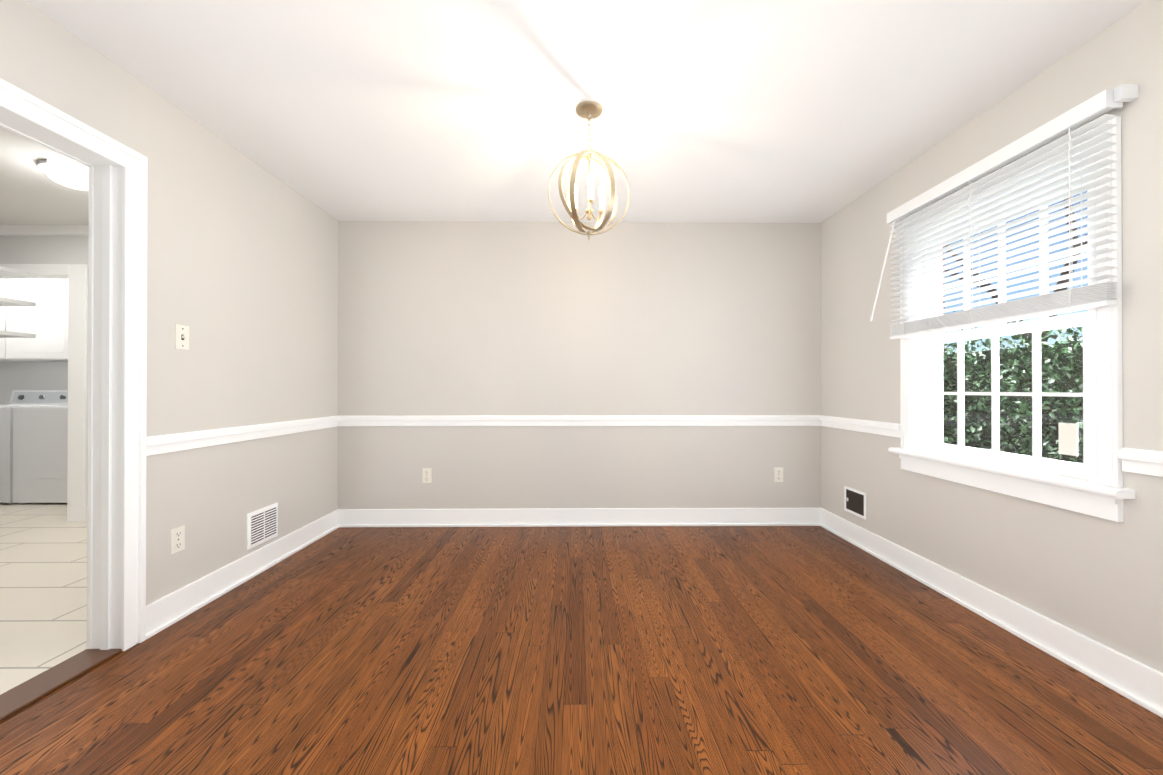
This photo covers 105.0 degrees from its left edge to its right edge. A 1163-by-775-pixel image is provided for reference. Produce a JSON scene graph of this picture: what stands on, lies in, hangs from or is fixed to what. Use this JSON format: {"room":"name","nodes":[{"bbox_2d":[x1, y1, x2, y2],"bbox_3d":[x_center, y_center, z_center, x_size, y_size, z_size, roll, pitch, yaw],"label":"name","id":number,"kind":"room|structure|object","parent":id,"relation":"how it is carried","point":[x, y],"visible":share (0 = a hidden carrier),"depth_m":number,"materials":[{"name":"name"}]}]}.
{"room":"empty dining room","nodes":[
{"label":"empty dining room","id":0,"kind":"room"},
{"bbox_2d":[0,236,87,457],"bbox_3d":[-4.322,-0.111,3.763,4.510,2.440,0.120,0,0,-1],"label":"wall","id":1,"kind":"structure","parent":0,"point":[39,250],"depth_m":3.68,"materials":[{"name":"white paint"}]},
{"bbox_2d":[0,279,7,361],"bbox_3d":[-6.234,-0.737,4.738,0.667,0.900,0.351,0,0,-1],"label":"upper cabinet","id":2,"kind":"object","parent":1,"relation":"attached to","point":[2,359],"depth_m":4.57,"materials":[{"name":"white wood"}]},
{"bbox_2d":[4,279,67,361],"bbox_3d":[-5.568,-0.737,4.745,0.666,0.900,0.351,0,0,-1],"label":"upper cabinet","id":3,"kind":"object","parent":1,"relation":"attached to","point":[45,319],"depth_m":4.57,"materials":[{"name":"white wood"}]},
{"bbox_2d":[0,264,87,521],"bbox_3d":[-4.697,0.044,3.748,1.180,2.130,0.140,0,0,-1],"label":"trim","id":4,"kind":"structure","parent":1,"relation":"attached to","point":[76,275],"depth_m":3.69,"materials":[{"name":"white wood"}]},
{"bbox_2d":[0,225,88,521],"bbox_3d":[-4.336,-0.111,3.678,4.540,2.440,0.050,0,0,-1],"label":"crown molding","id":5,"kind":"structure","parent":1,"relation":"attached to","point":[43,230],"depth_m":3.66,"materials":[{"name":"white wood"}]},
{"bbox_2d":[0,0,337,604],"bbox_3d":[-1.988,-0.117,2.009,0.120,2.440,6.140,0,0,-1],"label":"wall","id":6,"kind":"structure","parent":0,"point":[242,266],"depth_m":2.34,"materials":[{"name":"paint"}]},
{"bbox_2d":[0,78,147,720],"bbox_3d":[-1.982,0.045,1.458,0.176,2.110,0.980,0,0,-1],"label":"door frame","id":7,"kind":"structure","parent":6,"relation":"attached to","point":[21,103],"depth_m":1.87,"materials":[{"name":"white wood"}]},
{"bbox_2d":[170,525,184,553],"bbox_3d":[-1.925,0.725,2.126,0.009,0.116,0.072,0,0,-1],"label":"electrical outlet","id":8,"kind":"object","parent":6,"relation":"attached to","point":[177,539],"visible":1,"depth_m":2.12,"materials":[{"name":"white plastic"}]},
{"bbox_2d":[175,324,188,349],"bbox_3d":[-1.918,-0.242,2.150,0.022,0.116,0.072,0,0,-1],"label":"light switch","id":9,"kind":"object","parent":6,"relation":"attached to","point":[181,336],"visible":1,"depth_m":2.14,"materials":[{"name":"white plastic"}]},
{"bbox_2d":[146,509,341,638],"bbox_3d":[-1.922,1.035,2.736,0.028,0.140,1.578,0,0,-1],"label":"baseboard","id":10,"kind":"structure","parent":6,"relation":"attached to","point":[173,607],"depth_m":2.43,"materials":[{"name":"white wood"}]},
{"bbox_2d":[146,416,341,455],"bbox_3d":[-1.922,0.263,2.739,0.028,0.085,1.578,0,0,-1],"label":"trim","id":11,"kind":"structure","parent":6,"relation":"attached to","point":[159,444],"depth_m":2.43,"materials":[{"name":"white wood"}]},
{"bbox_2d":[247,502,277,549],"bbox_3d":[-1.930,0.835,2.705,0.011,0.210,0.260,0,0,-1],"label":"air vent","id":12,"kind":"object","parent":6,"relation":"in","point":[262,525],"visible":1,"depth_m":2.69,"materials":[{"name":"white metal"}]},
{"bbox_2d":[0,0,1146,224],"bbox_3d":[-2.318,-1.387,2.010,8.780,0.100,6.140,0,0,-1],"label":"ceiling","id":13,"kind":"structure","parent":0,"point":[714,110],"depth_m":2.01,"materials":[{"name":"white paint"}]},
{"bbox_2d":[38,159,88,190],"bbox_3d":[-3.126,-1.313,2.751,0.290,0.164,0.290,0,0,-1],"label":"dome lamp","id":14,"kind":"object","parent":13,"relation":"attached to","point":[69,175],"visible":0.65,"depth_m":2.67,"materials":[{"name":"white glass"}]},
{"bbox_2d":[548,101,629,239],"bbox_3d":[0.037,-1.036,2.144,0.397,0.657,0.351,0,0,-1],"label":"chandelier","id":15,"kind":"object","parent":13,"relation":"hanging from","point":[589,110],"visible":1,"depth_m":2.13,"materials":[{"name":"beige metal"}]},
{"bbox_2d":[338,221,820,508],"bbox_3d":[-0.005,-0.111,3.640,3.880,2.440,0.120,0,0,-1],"label":"wall","id":16,"kind":"structure","parent":0,"point":[553,318],"depth_m":3.58,"materials":[{"name":"paint"}]},
{"bbox_2d":[422,468,431,482],"bbox_3d":[-1.234,0.703,3.559,0.072,0.116,0.009,0,0,-1],"label":"electrical outlet","id":17,"kind":"object","parent":16,"relation":"attached to","point":[426,475],"visible":1,"depth_m":3.56,"materials":[{"name":"white plastic"}]},
{"bbox_2d":[342,415,817,425],"bbox_3d":[-0.005,0.266,3.564,3.880,0.085,0.030,0,0,-1],"label":"trim","id":18,"kind":"structure","parent":16,"relation":"attached to","point":[403,420],"depth_m":3.56,"materials":[{"name":"white wood"}]},
{"bbox_2d":[342,508,817,526],"bbox_3d":[-0.025,1.039,3.560,3.840,0.140,0.030,0,0,-1],"label":"baseboard","id":19,"kind":"structure","parent":16,"relation":"attached to","point":[548,517],"depth_m":3.56,"materials":[{"name":"white wood"}]},
{"bbox_2d":[774,467,782,481],"bbox_3d":[1.588,0.703,3.590,0.072,0.116,0.009,0,0,-1],"label":"electrical outlet","id":20,"kind":"object","parent":16,"relation":"attached to","point":[778,474],"visible":1,"depth_m":3.59,"materials":[{"name":"white plastic"}]},
{"bbox_2d":[0,526,1162,774],"bbox_3d":[0.050,1.150,1.326,4.060,0.100,4.740,0,0,-1],"label":"floor","id":21,"kind":"structure","parent":0,"point":[724,650],"depth_m":1.70,"materials":[{"name":"brown wood"}]},
{"bbox_2d":[821,0,1162,672],"bbox_3d":[2.020,-0.120,1.352,0.120,2.440,4.740,0,0,-1],"label":"wall","id":22,"kind":"structure","parent":0,"point":[1098,579],"depth_m":1.94,"materials":[{"name":"paint"}]},
{"bbox_2d":[844,486,865,519],"bbox_3d":[1.934,0.812,3.158,0.012,0.180,0.240,0,0,-1],"label":"air vent","id":23,"kind":"object","parent":22,"relation":"in","point":[854,502],"visible":1,"depth_m":3.15,"materials":[{"name":"white"}]},
{"bbox_2d":[818,415,900,437],"bbox_3d":[1.926,0.264,3.132,0.028,0.085,0.875,0,0,-1],"label":"trim","id":24,"kind":"structure","parent":22,"relation":"attached to","point":[867,426],"depth_m":3.05,"materials":[{"name":"white wood"}]},
{"bbox_2d":[818,508,1162,717],"bbox_3d":[1.946,1.030,1.347,0.028,0.140,4.500,0,0,-1],"label":"baseboard","id":25,"kind":"structure","parent":22,"relation":"attached to","point":[1135,681],"depth_m":1.95,"materials":[{"name":"white wood"}]},
{"bbox_2d":[900,116,1122,486],"bbox_3d":[2.012,-0.299,2.153,0.178,1.365,1.080,0,0,-1],"label":"window","id":26,"kind":"structure","parent":22,"relation":"in","point":[1036,461],"depth_m":1.95,"materials":[{"name":"white"}]},
{"bbox_2d":[870,84,1137,338],"bbox_3d":[1.837,-0.679,2.152,0.226,0.769,1.178,0,0,-1],"label":"window blind","id":27,"kind":"object","parent":26,"relation":"attached to","point":[1093,296],"visible":1,"depth_m":1.94,"materials":[{"name":"white plastic"}]},
{"bbox_2d":[1058,423,1077,455],"bbox_3d":[1.996,0.212,1.829,0.004,0.130,0.070,0,0,-1],"label":"window sticker","id":28,"kind":"object","parent":26,"relation":"attached to","point":[1068,438],"visible":1,"depth_m":1.83,"materials":[{"name":"white paper"}]},
{"bbox_2d":[888,447,1135,521],"bbox_3d":[1.940,0.425,2.149,0.122,0.125,1.150,0,0,-1],"label":"window sill","id":29,"kind":"structure","parent":22,"relation":"attached to","point":[1093,499],"depth_m":1.92,"materials":[{"name":"white wood"}]},
{"bbox_2d":[1118,448,1162,476],"bbox_3d":[1.957,0.253,0.352,0.028,0.085,2.505,0,0,-1],"label":"trim","id":30,"kind":"structure","parent":22,"relation":"attached to","point":[1145,462],"depth_m":1.54,"materials":[{"name":"white wood"}]},
{"label":"outside","id":31,"kind":"structure","parent":0,"visible":0},
{"bbox_3d":[20.982,1.575,7.703,37.940,0.100,65.000,0,0,-1],"label":"ground","id":32,"kind":"structure","parent":31,"visible":0},
{"bbox_2d":[943,311,1082,463],"bbox_3d":[3.192,0.449,2.763,1.426,2.112,7.500,0,0,-1],"label":"hedge","id":33,"kind":"object","parent":32,"relation":"on","point":[1023,365],"depth_m":2.94,"materials":[{"name":"green plant"}]},
{"bbox_2d":[945,197,1087,346],"bbox_3d":[7.837,-1.889,8.692,3.040,6.846,6.245,0,0,-1],"label":"tree","id":34,"kind":"object","parent":32,"relation":"on","point":[1057,290],"depth_m":7.49,"materials":[{"name":"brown plant"}]},
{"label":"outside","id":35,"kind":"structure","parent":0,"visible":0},
{"bbox_2d":[0,503,86,694],"bbox_3d":[-4.348,1.152,1.978,4.720,0.100,6.140,0,0,-1],"label":"floor","id":36,"kind":"structure","parent":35,"point":[43,587],"depth_m":2.44,"materials":[{"name":"beige tile"}]},
{"bbox_2d":[0,390,67,503],"bbox_3d":[-5.753,0.570,4.556,0.685,1.086,0.682,0,0,-1],"label":"washer","id":37,"kind":"object","parent":36,"relation":"on","point":[18,398],"visible":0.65,"depth_m":4.23,"materials":[{"name":"white metal"}]},
{"bbox_2d":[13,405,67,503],"bbox_3d":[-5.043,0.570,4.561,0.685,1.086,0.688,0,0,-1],"label":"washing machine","id":38,"kind":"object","parent":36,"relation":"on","point":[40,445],"visible":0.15,"depth_m":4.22,"materials":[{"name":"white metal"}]}
]}

